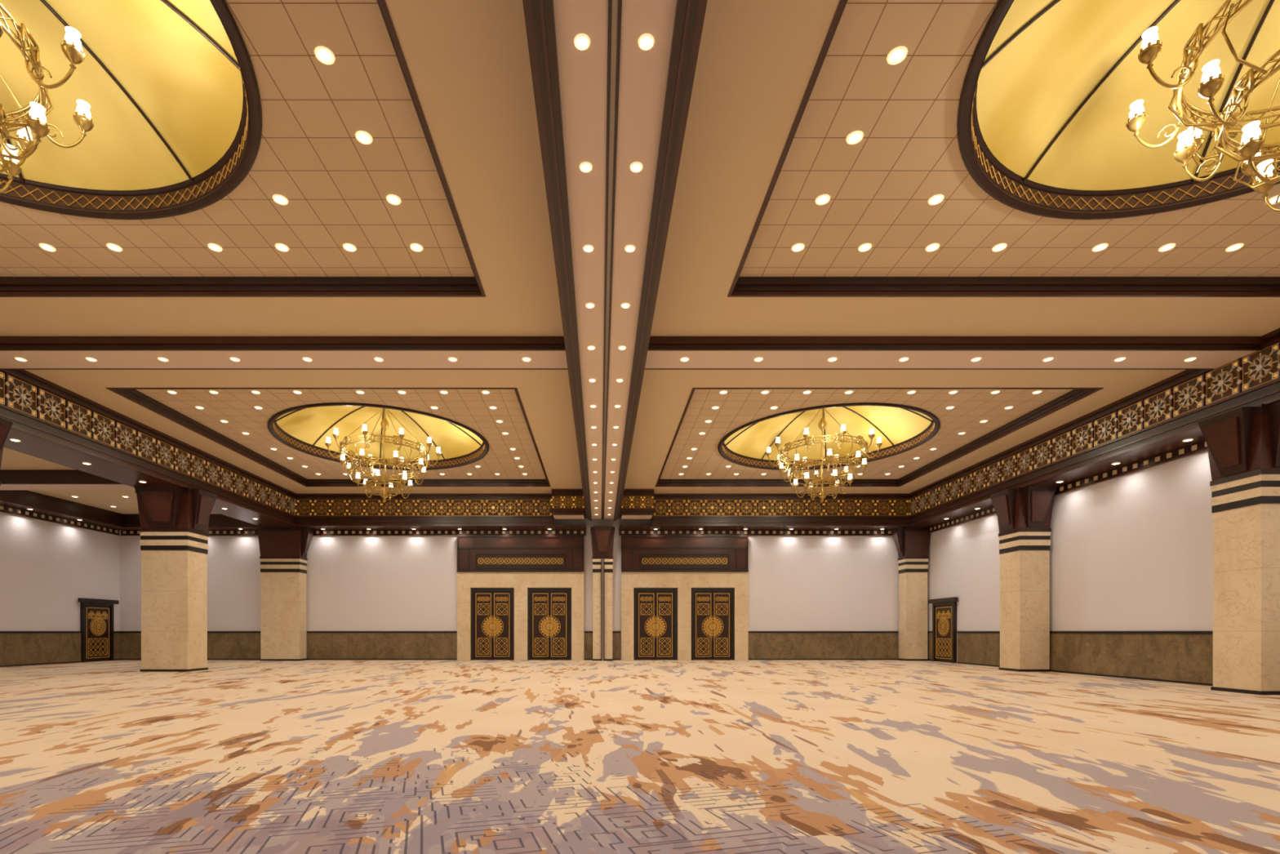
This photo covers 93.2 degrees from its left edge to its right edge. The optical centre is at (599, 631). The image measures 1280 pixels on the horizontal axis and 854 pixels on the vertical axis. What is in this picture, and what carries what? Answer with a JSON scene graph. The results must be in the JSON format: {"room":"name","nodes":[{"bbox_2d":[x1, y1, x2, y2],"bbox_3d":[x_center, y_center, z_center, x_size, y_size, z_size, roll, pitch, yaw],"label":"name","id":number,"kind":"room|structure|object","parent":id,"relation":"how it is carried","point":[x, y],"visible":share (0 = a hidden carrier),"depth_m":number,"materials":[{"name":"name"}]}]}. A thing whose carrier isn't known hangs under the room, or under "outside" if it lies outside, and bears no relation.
{"room":"hotel ballroom","nodes":[
{"label":"hotel ballroom","id":0,"kind":"room"},
{"bbox_2d":[0,511,119,631],"bbox_3d":[-20.290,-2.200,11.900,0.200,6.800,27.000,0,0,0],"label":"wall","id":1,"kind":"structure","parent":0,"point":[46,566],"depth_m":22.15,"materials":[{"name":"white paint"}]},
{"bbox_2d":[0,631,119,666],"bbox_3d":[-20.155,0.595,11.875,0.070,1.210,26.950,0,0,0],"label":"wainscoting","id":2,"kind":"structure","parent":1,"relation":"attached to","point":[17,648],"depth_m":21.77,"materials":[{"name":"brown stone"}]},
{"bbox_2d":[78,597,119,662],"bbox_3d":[-20.085,-0.045,24.200,0.190,2.490,1.800,0,0,0],"label":"door","id":3,"kind":"structure","parent":1,"relation":"in","point":[96,615],"depth_m":24.12,"materials":[{"name":"brown wood"}]},
{"bbox_2d":[0,469,259,535],"bbox_3d":[-16.968,-4.410,11.899,6.437,0.780,26.997,0,0,0],"label":"trim","id":4,"kind":"structure","parent":1,"relation":"attached to","point":[15,498],"depth_m":21.19,"materials":[{"name":"brown wood"}]},
{"bbox_2d":[120,514,898,659],"bbox_3d":[-3.340,-2.200,25.500,34.100,6.800,0.200,0,0,0],"label":"wall","id":5,"kind":"structure","parent":0,"point":[354,583],"depth_m":25.40,"materials":[{"name":"white paint"}]},
{"bbox_2d":[9,439,257,519],"bbox_3d":[-12.990,-4.242,12.485,0.176,0.016,20.742,0,0,0],"label":"recessed light","id":6,"kind":"object","parent":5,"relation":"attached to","point":[14,440],"visible":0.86,"depth_m":15.31,"materials":[{"name":"beige"}]},
{"bbox_2d":[0,369,296,527],"bbox_3d":[-12.980,-4.925,11.873,1.540,1.350,27.047,0,0,0],"label":"trim","id":7,"kind":"structure","parent":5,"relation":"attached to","point":[52,422],"depth_m":15.67,"materials":[{"name":"brown wood"}]},
{"bbox_2d":[471,588,514,660],"bbox_3d":[-4.500,-0.300,25.323,1.800,3.000,0.135,0,0,0],"label":"door","id":8,"kind":"structure","parent":5,"relation":"in","point":[492,610],"depth_m":25.32,"materials":[{"name":"brown wood"}]},
{"bbox_2d":[120,631,897,659],"bbox_3d":[-3.840,0.595,25.365,32.700,1.210,0.070,0,0,0],"label":"wainscoting","id":9,"kind":"structure","parent":5,"relation":"attached to","point":[221,645],"depth_m":25.35,"materials":[{"name":"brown stone"}]},
{"bbox_2d":[456,535,583,660],"bbox_3d":[-3.320,-1.400,25.284,5.300,5.200,0.227,0,0,0],"label":"trim","id":10,"kind":"structure","parent":5,"relation":"attached to","point":[519,562],"depth_m":25.24,"materials":[{"name":"beige stone"}]},
{"bbox_2d":[528,588,571,660],"bbox_3d":[-2.110,-0.300,25.323,1.800,3.000,0.135,0,0,0],"label":"door","id":11,"kind":"structure","parent":5,"relation":"in","point":[549,610],"depth_m":25.32,"materials":[{"name":"brown wood"}]},
{"bbox_2d":[294,488,909,530],"bbox_3d":[0.085,-4.900,24.459,24.850,1.300,1.877,0,0,0],"label":"ceiling beam","id":12,"kind":"structure","parent":5,"relation":"attached to","point":[313,511],"depth_m":24.40,"materials":[{"name":"brown wood"}]},
{"bbox_2d":[312,529,892,535],"bbox_3d":[-0.140,-4.135,25.357,27.300,0.230,0.080,0,0,0],"label":"trim","id":13,"kind":"structure","parent":5,"relation":"attached to","point":[317,532],"depth_m":25.35,"materials":[{"name":"brown wood"}]},
{"bbox_2d":[321,528,884,529],"bbox_3d":[0.110,-4.242,25.060,23.376,0.016,0.172,0,0,0],"label":"recessed light","id":14,"kind":"object","parent":5,"relation":"attached to","point":[322,528],"visible":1,"depth_m":25.10,"materials":[{"name":"beige"}]},
{"bbox_2d":[634,588,677,660],"bbox_3d":[2.330,-0.300,25.323,1.800,3.000,0.135,0,0,0],"label":"door","id":15,"kind":"structure","parent":5,"relation":"in","point":[655,610],"depth_m":25.32,"materials":[{"name":"brown wood"}]},
{"bbox_2d":[621,535,748,660],"bbox_3d":[3.540,-1.400,25.284,5.300,5.200,0.227,0,0,0],"label":"trim","id":16,"kind":"structure","parent":5,"relation":"attached to","point":[682,562],"depth_m":25.24,"materials":[{"name":"beige stone"}]},
{"bbox_2d":[691,588,734,660],"bbox_3d":[4.720,-0.300,25.323,1.800,3.000,0.135,0,0,0],"label":"door","id":17,"kind":"structure","parent":5,"relation":"in","point":[713,610],"depth_m":25.32,"materials":[{"name":"brown wood"}]},
{"bbox_2d":[0,0,1279,514],"bbox_3d":[-3.815,-5.300,11.900,32.750,1.000,27.000,0,0,0],"label":"ceiling","id":18,"kind":"structure","parent":0,"point":[468,61],"depth_m":8.84,"materials":[{"name":"beige paint"}]},
{"bbox_2d":[14,357,26,361],"bbox_3d":[-11.339,-5.332,11.835,0.180,0.016,0.142,0,0,0],"label":"recessed light","id":19,"kind":"object","parent":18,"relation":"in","point":[21,359],"depth_m":11.85,"materials":[{"name":"beige"}]},
{"bbox_2d":[0,2,93,192],"bbox_3d":[-6.570,-5.445,5.320,3.331,2.990,3.176,0,0,18],"label":"chandelier","id":20,"kind":"object","parent":18,"relation":"hanging from","point":[35,121],"visible":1,"depth_m":5.95,"materials":[{"name":"gold metal"}]},
{"bbox_2d":[39,243,56,251],"bbox_3d":[-8.324,-5.792,9.100,0.202,0.016,0.174,0,0,0],"label":"recessed light","id":21,"kind":"object","parent":18,"relation":"in","point":[47,247],"depth_m":9.11,"materials":[{"name":"beige glass"}]},
{"bbox_2d":[85,357,97,361],"bbox_3d":[-9.963,-5.332,11.835,0.176,0.016,0.142,0,0,0],"label":"recessed light","id":22,"kind":"object","parent":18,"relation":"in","point":[91,359],"depth_m":11.85,"materials":[{"name":"beige"}]},
{"bbox_2d":[106,243,122,251],"bbox_3d":[-7.316,-5.792,9.100,0.200,0.016,0.174,0,0,0],"label":"recessed light","id":23,"kind":"object","parent":18,"relation":"in","point":[113,247],"depth_m":9.11,"materials":[{"name":"beige"}]},
{"bbox_2d":[0,0,262,219],"bbox_3d":[-6.570,-6.405,5.320,6.280,1.330,6.280,0,0,0],"label":"dome","id":24,"kind":"object","parent":18,"relation":"in","point":[171,89],"depth_m":7.35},
{"bbox_2d":[157,357,168,361],"bbox_3d":[-8.556,-5.332,11.835,0.176,0.016,0.142,0,0,0],"label":"recessed light","id":25,"kind":"object","parent":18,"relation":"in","point":[163,359],"depth_m":11.85,"materials":[{"name":"beige"}]},
{"bbox_2d":[167,390,177,394],"bbox_3d":[-10.347,-5.792,14.613,0.178,0.016,0.200,0,0,0],"label":"recessed light","id":26,"kind":"object","parent":18,"relation":"in","point":[171,392],"depth_m":14.63,"materials":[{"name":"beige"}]},
{"bbox_2d":[208,390,217,394],"bbox_3d":[-9.340,-5.792,14.613,0.178,0.016,0.200,0,0,0],"label":"recessed light","id":27,"kind":"object","parent":18,"relation":"in","point":[213,392],"depth_m":14.63,"materials":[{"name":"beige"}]},
{"bbox_2d":[207,243,222,251],"bbox_3d":[-5.798,-5.792,9.100,0.185,0.016,0.174,0,0,0],"label":"recessed light","id":28,"kind":"object","parent":18,"relation":"in","point":[215,247],"depth_m":9.11,"materials":[{"name":"beige"}]},
{"bbox_2d":[230,357,239,361],"bbox_3d":[-7.146,-5.332,11.835,0.181,0.016,0.142,0,0,0],"label":"recessed light","id":29,"kind":"object","parent":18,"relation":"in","point":[235,359],"depth_m":11.85,"materials":[{"name":"beige"}]},
{"bbox_2d":[251,390,260,394],"bbox_3d":[-8.323,-5.792,14.613,0.197,0.016,0.200,0,0,0],"label":"recessed light","id":30,"kind":"object","parent":18,"relation":"in","point":[255,392],"depth_m":14.63,"materials":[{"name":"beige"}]},
{"bbox_2d":[272,194,288,204],"bbox_3d":[-4.282,-5.792,8.093,0.191,0.016,0.184,0,0,0],"label":"recessed light","id":31,"kind":"object","parent":18,"relation":"in","point":[278,198],"depth_m":8.10,"materials":[{"name":"beige glass"}]},
{"bbox_2d":[275,243,288,251],"bbox_3d":[-4.789,-5.792,9.100,0.187,0.016,0.174,0,0,0],"label":"recessed light","id":32,"kind":"object","parent":18,"relation":"in","point":[282,248],"depth_m":9.11,"materials":[{"name":"beige"}]},
{"bbox_2d":[293,390,302,394],"bbox_3d":[-7.309,-5.792,14.613,0.183,0.016,0.200,0,0,0],"label":"recessed light","id":33,"kind":"object","parent":18,"relation":"in","point":[298,392],"depth_m":14.63,"materials":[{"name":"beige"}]},
{"bbox_2d":[302,357,312,361],"bbox_3d":[-5.733,-5.332,11.835,0.161,0.016,0.142,0,0,0],"label":"recessed light","id":34,"kind":"object","parent":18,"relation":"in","point":[307,359],"depth_m":11.85,"materials":[{"name":"beige"}]},
{"bbox_2d":[314,45,335,64],"bbox_3d":[-2.763,-5.792,6.065,0.193,0.016,0.189,0,0,0],"label":"recessed light","id":35,"kind":"object","parent":18,"relation":"in","point":[322,55],"depth_m":6.07,"materials":[{"name":"beige glass"}]},
{"bbox_2d":[342,243,356,251],"bbox_3d":[-3.773,-5.792,9.100,0.188,0.016,0.174,0,0,0],"label":"recessed light","id":36,"kind":"object","parent":18,"relation":"in","point":[348,248],"depth_m":9.11,"materials":[{"name":"beige"}]},
{"bbox_2d":[355,390,364,394],"bbox_3d":[-5.806,-5.792,14.613,0.178,0.016,0.200,0,0,0],"label":"recessed light","id":37,"kind":"object","parent":18,"relation":"in","point":[357,392],"depth_m":14.63,"materials":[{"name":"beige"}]},
{"bbox_2d":[355,130,373,144],"bbox_3d":[-2.764,-5.792,7.077,0.191,0.016,0.187,0,0,0],"label":"recessed light","id":38,"kind":"object","parent":18,"relation":"in","point":[366,139],"depth_m":7.08,"materials":[{"name":"beige glass"}]},
{"bbox_2d":[267,403,488,470],"bbox_3d":[-6.570,-6.405,18.440,6.280,1.330,6.280,0,0,0],"label":"dome","id":39,"kind":"object","parent":18,"relation":"in","point":[306,428],"depth_m":19.66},
{"bbox_2d":[373,357,383,361],"bbox_3d":[-4.327,-5.332,11.835,0.163,0.016,0.142,0,0,0],"label":"recessed light","id":40,"kind":"object","parent":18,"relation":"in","point":[379,359],"depth_m":11.85,"materials":[{"name":"beige"}]},
{"bbox_2d":[324,408,440,502],"bbox_3d":[-6.570,-5.445,18.440,3.331,2.990,3.176,0,0,-18],"label":"chandelier","id":41,"kind":"object","parent":18,"relation":"hanging from","point":[376,474],"visible":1,"depth_m":18.06,"materials":[{"name":"gold metal"}]},
{"bbox_2d":[386,194,400,204],"bbox_3d":[-2.764,-5.792,8.093,0.181,0.016,0.184,0,0,0],"label":"recessed light","id":42,"kind":"object","parent":18,"relation":"in","point":[392,200],"depth_m":8.10,"materials":[{"name":"beige glass"}]},
{"bbox_2d":[397,390,405,394],"bbox_3d":[-4.790,-5.792,14.613,0.161,0.016,0.200,0,0,0],"label":"recessed light","id":43,"kind":"object","parent":18,"relation":"in","point":[402,392],"depth_m":14.63,"materials":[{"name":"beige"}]},
{"bbox_2d":[409,243,422,251],"bbox_3d":[-2.764,-5.792,9.100,0.184,0.016,0.174,0,0,0],"label":"recessed light","id":44,"kind":"object","parent":18,"relation":"in","point":[418,247],"depth_m":9.11,"materials":[{"name":"beige"}]},
{"bbox_2d":[440,390,448,394],"bbox_3d":[-3.772,-5.792,14.613,0.178,0.016,0.200,0,0,0],"label":"recessed light","id":45,"kind":"object","parent":18,"relation":"in","point":[445,392],"depth_m":14.63,"materials":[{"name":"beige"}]},
{"bbox_2d":[448,357,457,361],"bbox_3d":[-2.882,-5.332,11.835,0.168,0.016,0.142,0,0,0],"label":"recessed light","id":46,"kind":"object","parent":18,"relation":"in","point":[451,359],"depth_m":11.85,"materials":[{"name":"beige"}]},
{"bbox_2d":[481,390,489,394],"bbox_3d":[-2.765,-5.792,14.613,0.178,0.016,0.200,0,0,0],"label":"recessed light","id":47,"kind":"object","parent":18,"relation":"in","point":[483,392],"depth_m":14.63,"materials":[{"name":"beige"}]},
{"bbox_2d":[522,357,530,361],"bbox_3d":[-1.440,-5.332,11.835,0.153,0.016,0.142,0,0,0],"label":"recessed light","id":48,"kind":"object","parent":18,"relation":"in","point":[528,359],"depth_m":11.85,"materials":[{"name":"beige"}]},
{"bbox_2d":[573,33,590,50],"bbox_3d":[-0.140,-4.592,4.700,0.121,0.016,0.130,0,0,0],"label":"recessed light","id":49,"kind":"object","parent":18,"relation":"in","point":[583,42],"depth_m":4.70,"materials":[{"name":"beige glass"}]},
{"bbox_2d":[579,161,592,172],"bbox_3d":[-0.137,-4.592,5.963,0.122,0.016,0.126,0,0,0],"label":"recessed light","id":50,"kind":"object","parent":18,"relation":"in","point":[584,168],"depth_m":5.97,"materials":[{"name":"beige glass"}]},
{"bbox_2d":[582,244,593,252],"bbox_3d":[-0.142,-4.592,7.235,0.118,0.016,0.123,0,0,0],"label":"recessed light","id":51,"kind":"object","parent":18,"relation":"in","point":[586,248],"depth_m":7.24,"materials":[{"name":"beige"}]},
{"bbox_2d":[585,302,594,308],"bbox_3d":[-0.143,-4.592,8.504,0.115,0.016,0.128,0,0,0],"label":"recessed light","id":52,"kind":"object","parent":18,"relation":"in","point":[588,305],"depth_m":8.51,"materials":[{"name":"beige"}]},
{"bbox_2d":[587,345,595,350],"bbox_3d":[-0.139,-4.592,9.765,0.107,0.016,0.141,0,0,0],"label":"recessed light","id":53,"kind":"object","parent":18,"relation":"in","point":[591,348],"depth_m":9.78,"materials":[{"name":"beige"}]},
{"bbox_2d":[522,0,707,520],"bbox_3d":[0.110,-5.032,11.575,1.360,1.035,26.350,0,0,0],"label":"ceiling beam","id":54,"kind":"structure","parent":18,"relation":"attached to","point":[611,104],"depth_m":6.12,"materials":[{"name":"beige paint"}]},
{"bbox_2d":[617,345,626,350],"bbox_3d":[0.356,-4.592,9.765,0.120,0.016,0.141,0,0,0],"label":"recessed light","id":55,"kind":"object","parent":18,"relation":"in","point":[621,348],"depth_m":9.78,"materials":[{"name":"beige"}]},
{"bbox_2d":[621,302,630,308],"bbox_3d":[0.361,-4.592,8.504,0.116,0.016,0.128,0,0,0],"label":"recessed light","id":56,"kind":"object","parent":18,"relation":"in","point":[624,305],"depth_m":8.51,"materials":[{"name":"beige"}]},
{"bbox_2d":[624,244,635,252],"bbox_3d":[0.357,-4.592,7.235,0.119,0.016,0.123,0,0,0],"label":"recessed light","id":57,"kind":"object","parent":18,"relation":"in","point":[629,249],"depth_m":7.24,"materials":[{"name":"beige"}]},
{"bbox_2d":[0,336,1265,369],"bbox_3d":[0.110,-5.435,11.845,24.800,0.230,0.970,0,0,0],"label":"ceiling beam","id":58,"kind":"structure","parent":18,"relation":"attached to","point":[41,353],"depth_m":11.59,"materials":[{"name":"beige paint"}]},
{"bbox_2d":[630,161,642,172],"bbox_3d":[0.359,-4.592,5.963,0.116,0.016,0.126,0,0,0],"label":"recessed light","id":59,"kind":"object","parent":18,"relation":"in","point":[636,168],"depth_m":5.97,"materials":[{"name":"beige glass"}]},
{"bbox_2d":[0,0,1279,486],"bbox_3d":[0.110,-5.668,11.880,22.720,0.265,22.480,0,0,0],"label":"trim","id":60,"kind":"structure","parent":18,"relation":"attached to","point":[10,286],"depth_m":9.92,"materials":[{"name":"brown wood"}]},
{"bbox_2d":[638,33,654,50],"bbox_3d":[0.361,-4.592,4.700,0.122,0.016,0.130,0,0,0],"label":"recessed light","id":61,"kind":"object","parent":18,"relation":"in","point":[646,43],"depth_m":4.70,"materials":[{"name":"beige glass"}]},
{"bbox_2d":[680,357,688,361],"bbox_3d":[1.655,-5.332,11.835,0.160,0.016,0.142,0,0,0],"label":"recessed light","id":62,"kind":"object","parent":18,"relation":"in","point":[684,359],"depth_m":11.85,"materials":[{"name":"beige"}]},
{"bbox_2d":[719,390,727,394],"bbox_3d":[2.982,-5.792,14.613,0.178,0.016,0.200,0,0,0],"label":"recessed light","id":63,"kind":"object","parent":18,"relation":"in","point":[721,392],"depth_m":14.63,"materials":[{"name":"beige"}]},
{"bbox_2d":[754,357,763,361],"bbox_3d":[3.106,-5.332,11.835,0.169,0.016,0.142,0,0,0],"label":"recessed light","id":64,"kind":"object","parent":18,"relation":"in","point":[757,359],"depth_m":11.85,"materials":[{"name":"beige"}]},
{"bbox_2d":[760,390,768,394],"bbox_3d":[3.989,-5.792,14.613,0.178,0.016,0.200,0,0,0],"label":"recessed light","id":65,"kind":"object","parent":18,"relation":"in","point":[762,392],"depth_m":14.63,"materials":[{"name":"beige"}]},
{"bbox_2d":[791,243,804,251],"bbox_3d":[2.985,-5.792,9.100,0.185,0.016,0.174,0,0,0],"label":"recessed light","id":66,"kind":"object","parent":18,"relation":"in","point":[795,247],"depth_m":9.11,"materials":[{"name":"beige"}]},
{"bbox_2d":[803,390,811,394],"bbox_3d":[5.016,-5.792,14.613,0.178,0.016,0.200,0,0,0],"label":"recessed light","id":67,"kind":"object","parent":18,"relation":"in","point":[805,392],"depth_m":14.63,"materials":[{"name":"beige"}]},
{"bbox_2d":[815,194,830,204],"bbox_3d":[2.985,-5.792,8.093,0.186,0.016,0.184,0,0,0],"label":"recessed light","id":68,"kind":"object","parent":18,"relation":"in","point":[820,200],"depth_m":8.10,"materials":[{"name":"beige glass"}]},
{"bbox_2d":[765,408,882,502],"bbox_3d":[6.790,-5.445,18.440,3.331,2.990,3.176,0,0,18],"label":"chandelier","id":69,"kind":"object","parent":18,"relation":"hanging from","point":[822,424],"visible":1,"depth_m":18.06,"materials":[{"name":"gold metal"}]},
{"bbox_2d":[717,403,940,470],"bbox_3d":[6.790,-6.405,18.440,6.280,1.330,6.280,0,0,0],"label":"dome","id":70,"kind":"object","parent":18,"relation":"in","point":[901,428],"depth_m":19.66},
{"bbox_2d":[827,357,836,361],"bbox_3d":[4.550,-5.332,11.835,0.160,0.016,0.142,0,0,0],"label":"recessed light","id":71,"kind":"object","parent":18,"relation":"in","point":[832,359],"depth_m":11.85,"materials":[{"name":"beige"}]},
{"bbox_2d":[844,390,853,394],"bbox_3d":[6.022,-5.792,14.613,0.178,0.016,0.200,0,0,0],"label":"recessed light","id":72,"kind":"object","parent":18,"relation":"in","point":[851,392],"depth_m":14.63,"materials":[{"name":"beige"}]},
{"bbox_2d":[845,130,863,144],"bbox_3d":[2.983,-5.792,7.077,0.192,0.016,0.187,0,0,0],"label":"recessed light","id":73,"kind":"object","parent":18,"relation":"in","point":[851,140],"depth_m":7.08,"materials":[{"name":"beige glass"}]},
{"bbox_2d":[857,243,871,251],"bbox_3d":[3.992,-5.792,9.100,0.184,0.016,0.174,0,0,0],"label":"recessed light","id":74,"kind":"object","parent":18,"relation":"in","point":[861,248],"depth_m":9.12,"materials":[{"name":"beige"}]},
{"bbox_2d":[886,45,907,64],"bbox_3d":[2.983,-5.792,6.065,0.189,0.016,0.189,0,0,0],"label":"recessed light","id":75,"kind":"object","parent":18,"relation":"in","point":[899,55],"depth_m":6.07,"materials":[{"name":"beige glass"}]},
{"bbox_2d":[898,357,908,361],"bbox_3d":[5.948,-5.332,11.835,0.178,0.016,0.142,0,0,0],"label":"recessed light","id":76,"kind":"object","parent":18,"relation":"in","point":[903,359],"depth_m":11.85,"materials":[{"name":"beige"}]},
{"bbox_2d":[906,390,915,394],"bbox_3d":[7.540,-5.792,14.613,0.183,0.016,0.200,0,0,0],"label":"recessed light","id":77,"kind":"object","parent":18,"relation":"in","point":[909,392],"depth_m":14.63,"materials":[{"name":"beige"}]},
{"bbox_2d":[925,243,939,251],"bbox_3d":[5.010,-5.792,9.100,0.186,0.016,0.174,0,0,0],"label":"recessed light","id":78,"kind":"object","parent":18,"relation":"in","point":[932,248],"depth_m":9.11,"materials":[{"name":"beige"}]},
{"bbox_2d":[928,194,944,204],"bbox_3d":[4.500,-5.792,8.093,0.192,0.016,0.184,0,0,0],"label":"recessed light","id":79,"kind":"object","parent":18,"relation":"in","point":[935,201],"depth_m":8.10,"materials":[{"name":"beige glass"}]},
{"bbox_2d":[948,390,957,394],"bbox_3d":[8.546,-5.792,14.613,0.187,0.016,0.200,0,0,0],"label":"recessed light","id":80,"kind":"object","parent":18,"relation":"in","point":[951,392],"depth_m":14.63,"materials":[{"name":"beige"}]},
{"bbox_2d":[971,357,981,361],"bbox_3d":[7.365,-5.332,11.835,0.172,0.016,0.142,0,0,0],"label":"recessed light","id":81,"kind":"object","parent":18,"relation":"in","point":[975,359],"depth_m":11.85,"materials":[{"name":"beige"}]},
{"bbox_2d":[991,390,999,394],"bbox_3d":[9.557,-5.792,14.613,0.178,0.016,0.200,0,0,0],"label":"recessed light","id":82,"kind":"object","parent":18,"relation":"in","point":[993,392],"depth_m":14.63,"materials":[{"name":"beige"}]},
{"bbox_2d":[991,243,1007,251],"bbox_3d":[6.019,-5.792,9.100,0.186,0.016,0.174,0,0,0],"label":"recessed light","id":83,"kind":"object","parent":18,"relation":"in","point":[998,247],"depth_m":9.11,"materials":[{"name":"beige"}]},
{"bbox_2d":[1031,390,1041,394],"bbox_3d":[10.564,-5.792,14.613,0.178,0.016,0.200,0,0,0],"label":"recessed light","id":84,"kind":"object","parent":18,"relation":"in","point":[1035,392],"depth_m":14.63,"materials":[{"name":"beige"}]},
{"bbox_2d":[1042,357,1053,361],"bbox_3d":[8.767,-5.332,11.835,0.170,0.016,0.142,0,0,0],"label":"recessed light","id":85,"kind":"object","parent":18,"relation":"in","point":[1047,359],"depth_m":11.85,"materials":[{"name":"beige"}]},
{"bbox_2d":[1092,243,1108,251],"bbox_3d":[7.533,-5.792,9.100,0.192,0.016,0.174,0,0,0],"label":"recessed light","id":86,"kind":"object","parent":18,"relation":"in","point":[1101,247],"depth_m":9.12,"materials":[{"name":"beige"}]},
{"bbox_2d":[956,0,1279,219],"bbox_3d":[6.790,-6.405,5.320,6.280,1.330,6.280,0,0,0],"label":"dome","id":87,"kind":"object","parent":18,"relation":"in","point":[1050,87],"depth_m":7.32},
{"bbox_2d":[1114,357,1125,361],"bbox_3d":[10.187,-5.332,11.835,0.176,0.016,0.142,0,0,0],"label":"recessed light","id":88,"kind":"object","parent":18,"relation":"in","point":[1121,358],"depth_m":11.85,"materials":[{"name":"beige"}]},
{"bbox_2d":[1158,243,1175,251],"bbox_3d":[8.543,-5.792,9.100,0.197,0.016,0.174,0,0,0],"label":"recessed light","id":89,"kind":"object","parent":18,"relation":"in","point":[1167,246],"depth_m":9.11,"materials":[{"name":"beige"}]},
{"bbox_2d":[1184,357,1196,361],"bbox_3d":[11.561,-5.332,11.835,0.178,0.016,0.142,0,0,0],"label":"recessed light","id":90,"kind":"object","parent":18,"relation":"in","point":[1189,359],"depth_m":11.85,"materials":[{"name":"beige"}]},
{"bbox_2d":[1125,0,1279,212],"bbox_3d":[6.790,-5.445,5.320,3.331,2.990,3.176,0,0,-18],"label":"chandelier","id":91,"kind":"object","parent":18,"relation":"hanging from","point":[1258,157],"visible":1,"depth_m":5.82,"materials":[{"name":"gold metal"}]},
{"bbox_2d":[1225,243,1243,251],"bbox_3d":[9.562,-5.792,9.100,0.197,0.016,0.174,0,0,0],"label":"recessed light","id":92,"kind":"object","parent":18,"relation":"in","point":[1235,246],"depth_m":9.11,"materials":[{"name":"beige"}]},
{"bbox_2d":[1268,195,1279,204],"bbox_3d":[9.050,-5.792,8.093,0.189,0.016,0.153,0,0,0],"label":"recessed light","id":93,"kind":"object","parent":18,"relation":"in","point":[1273,199],"depth_m":8.10,"materials":[{"name":"beige"}]},
{"bbox_2d":[0,659,1279,853],"bbox_3d":[-3.340,1.260,11.900,34.100,0.120,27.400,0,0,0],"label":"floor","id":94,"kind":"structure","parent":0,"point":[231,756],"depth_m":5.73,"materials":[{"name":"carpet"}]},
{"bbox_2d":[0,417,13,486],"bbox_3d":[-12.857,-1.535,11.758,1.825,5.470,1.345,0,0,0],"label":"column","id":95,"kind":"structure","parent":94,"relation":"on","point":[6,425],"depth_m":12.18,"materials":[{"name":"brown wood"}]},
{"bbox_2d":[133,485,217,671],"bbox_3d":[-12.857,-1.535,18.328,1.825,5.470,1.345,0,0,0],"label":"column","id":96,"kind":"structure","parent":94,"relation":"on","point":[174,520],"depth_m":18.00,"materials":[{"name":"beige stone"}]},
{"bbox_2d":[257,526,314,660],"bbox_3d":[-12.957,-1.535,24.992,2.025,5.470,0.785,0,0,0],"label":"column","id":97,"kind":"structure","parent":94,"relation":"on","point":[283,551],"depth_m":24.70,"materials":[{"name":"beige stone"}]},
{"bbox_2d":[590,525,614,660],"bbox_3d":[0.110,-1.535,24.895,1.000,5.470,0.980,0,0,0],"label":"pier","id":98,"kind":"object","parent":94,"relation":"on","point":[602,536],"visible":0.85,"depth_m":24.75,"materials":[{"name":"beige stone"}]},
{"bbox_2d":[600,559,604,660],"bbox_3d":[0.110,-0.875,24.690,0.140,4.150,0.060,0,0,0],"label":"trim","id":99,"kind":"structure","parent":98,"relation":"attached to","point":[602,560],"depth_m":24.67,"materials":[{"name":"brown wood"}]},
{"bbox_2d":[891,526,930,660],"bbox_3d":[12.830,-1.535,24.992,1.330,5.470,0.785,0,0,0],"label":"column","id":100,"kind":"structure","parent":94,"relation":"on","point":[912,544],"depth_m":24.70,"materials":[{"name":"beige stone"}]},
{"bbox_2d":[989,485,1057,671],"bbox_3d":[12.830,-1.535,18.328,1.330,5.470,1.345,0,0,0],"label":"column","id":101,"kind":"structure","parent":94,"relation":"on","point":[1024,515],"depth_m":18.00,"materials":[{"name":"beige stone"}]},
{"bbox_2d":[1197,400,1279,694],"bbox_3d":[12.830,-1.535,11.758,1.330,5.470,1.345,0,0,0],"label":"column","id":102,"kind":"structure","parent":94,"relation":"on","point":[1243,442],"depth_m":11.64,"materials":[{"name":"beige stone"}]},
{"bbox_2d":[943,439,1193,519],"bbox_3d":[13.060,-4.242,12.485,0.176,0.016,20.742,0,0,0],"label":"recessed light","id":103,"kind":"object","parent":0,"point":[1185,440],"visible":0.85,"depth_m":15.31,"materials":[{"name":"beige"}]},
{"bbox_2d":[927,450,1213,662],"bbox_3d":[13.610,-2.200,11.900,0.200,6.800,27.000,0,0,0],"label":"wall","id":104,"kind":"structure","parent":0,"point":[1134,551],"depth_m":15.88,"materials":[{"name":"white paint"}]},
{"bbox_2d":[928,596,957,662],"bbox_3d":[13.405,-0.045,23.600,0.190,2.490,1.800,0,0,0],"label":"door","id":105,"kind":"structure","parent":104,"relation":"in","point":[944,610],"depth_m":23.51,"materials":[{"name":"brown wood"}]},
{"bbox_2d":[928,440,1207,533],"bbox_3d":[13.467,-4.135,11.850,0.080,0.230,26.900,0,0,0],"label":"trim","id":106,"kind":"structure","parent":104,"relation":"attached to","point":[1201,446],"depth_m":15.80,"materials":[{"name":"brown wood"}]},
{"bbox_2d":[927,631,1213,685],"bbox_3d":[13.475,0.595,11.875,0.070,1.210,26.950,0,0,0],"label":"wainscoting","id":107,"kind":"structure","parent":104,"relation":"attached to","point":[1186,657],"depth_m":15.62,"materials":[{"name":"brown stone"}]},
{"bbox_2d":[908,328,1279,527],"bbox_3d":[12.969,-4.925,11.899,1.077,1.350,26.997,0,0,0],"label":"ceiling beam","id":108,"kind":"structure","parent":104,"relation":"attached to","point":[1154,420],"depth_m":14.75,"materials":[{"name":"brown wood"}]}
]}

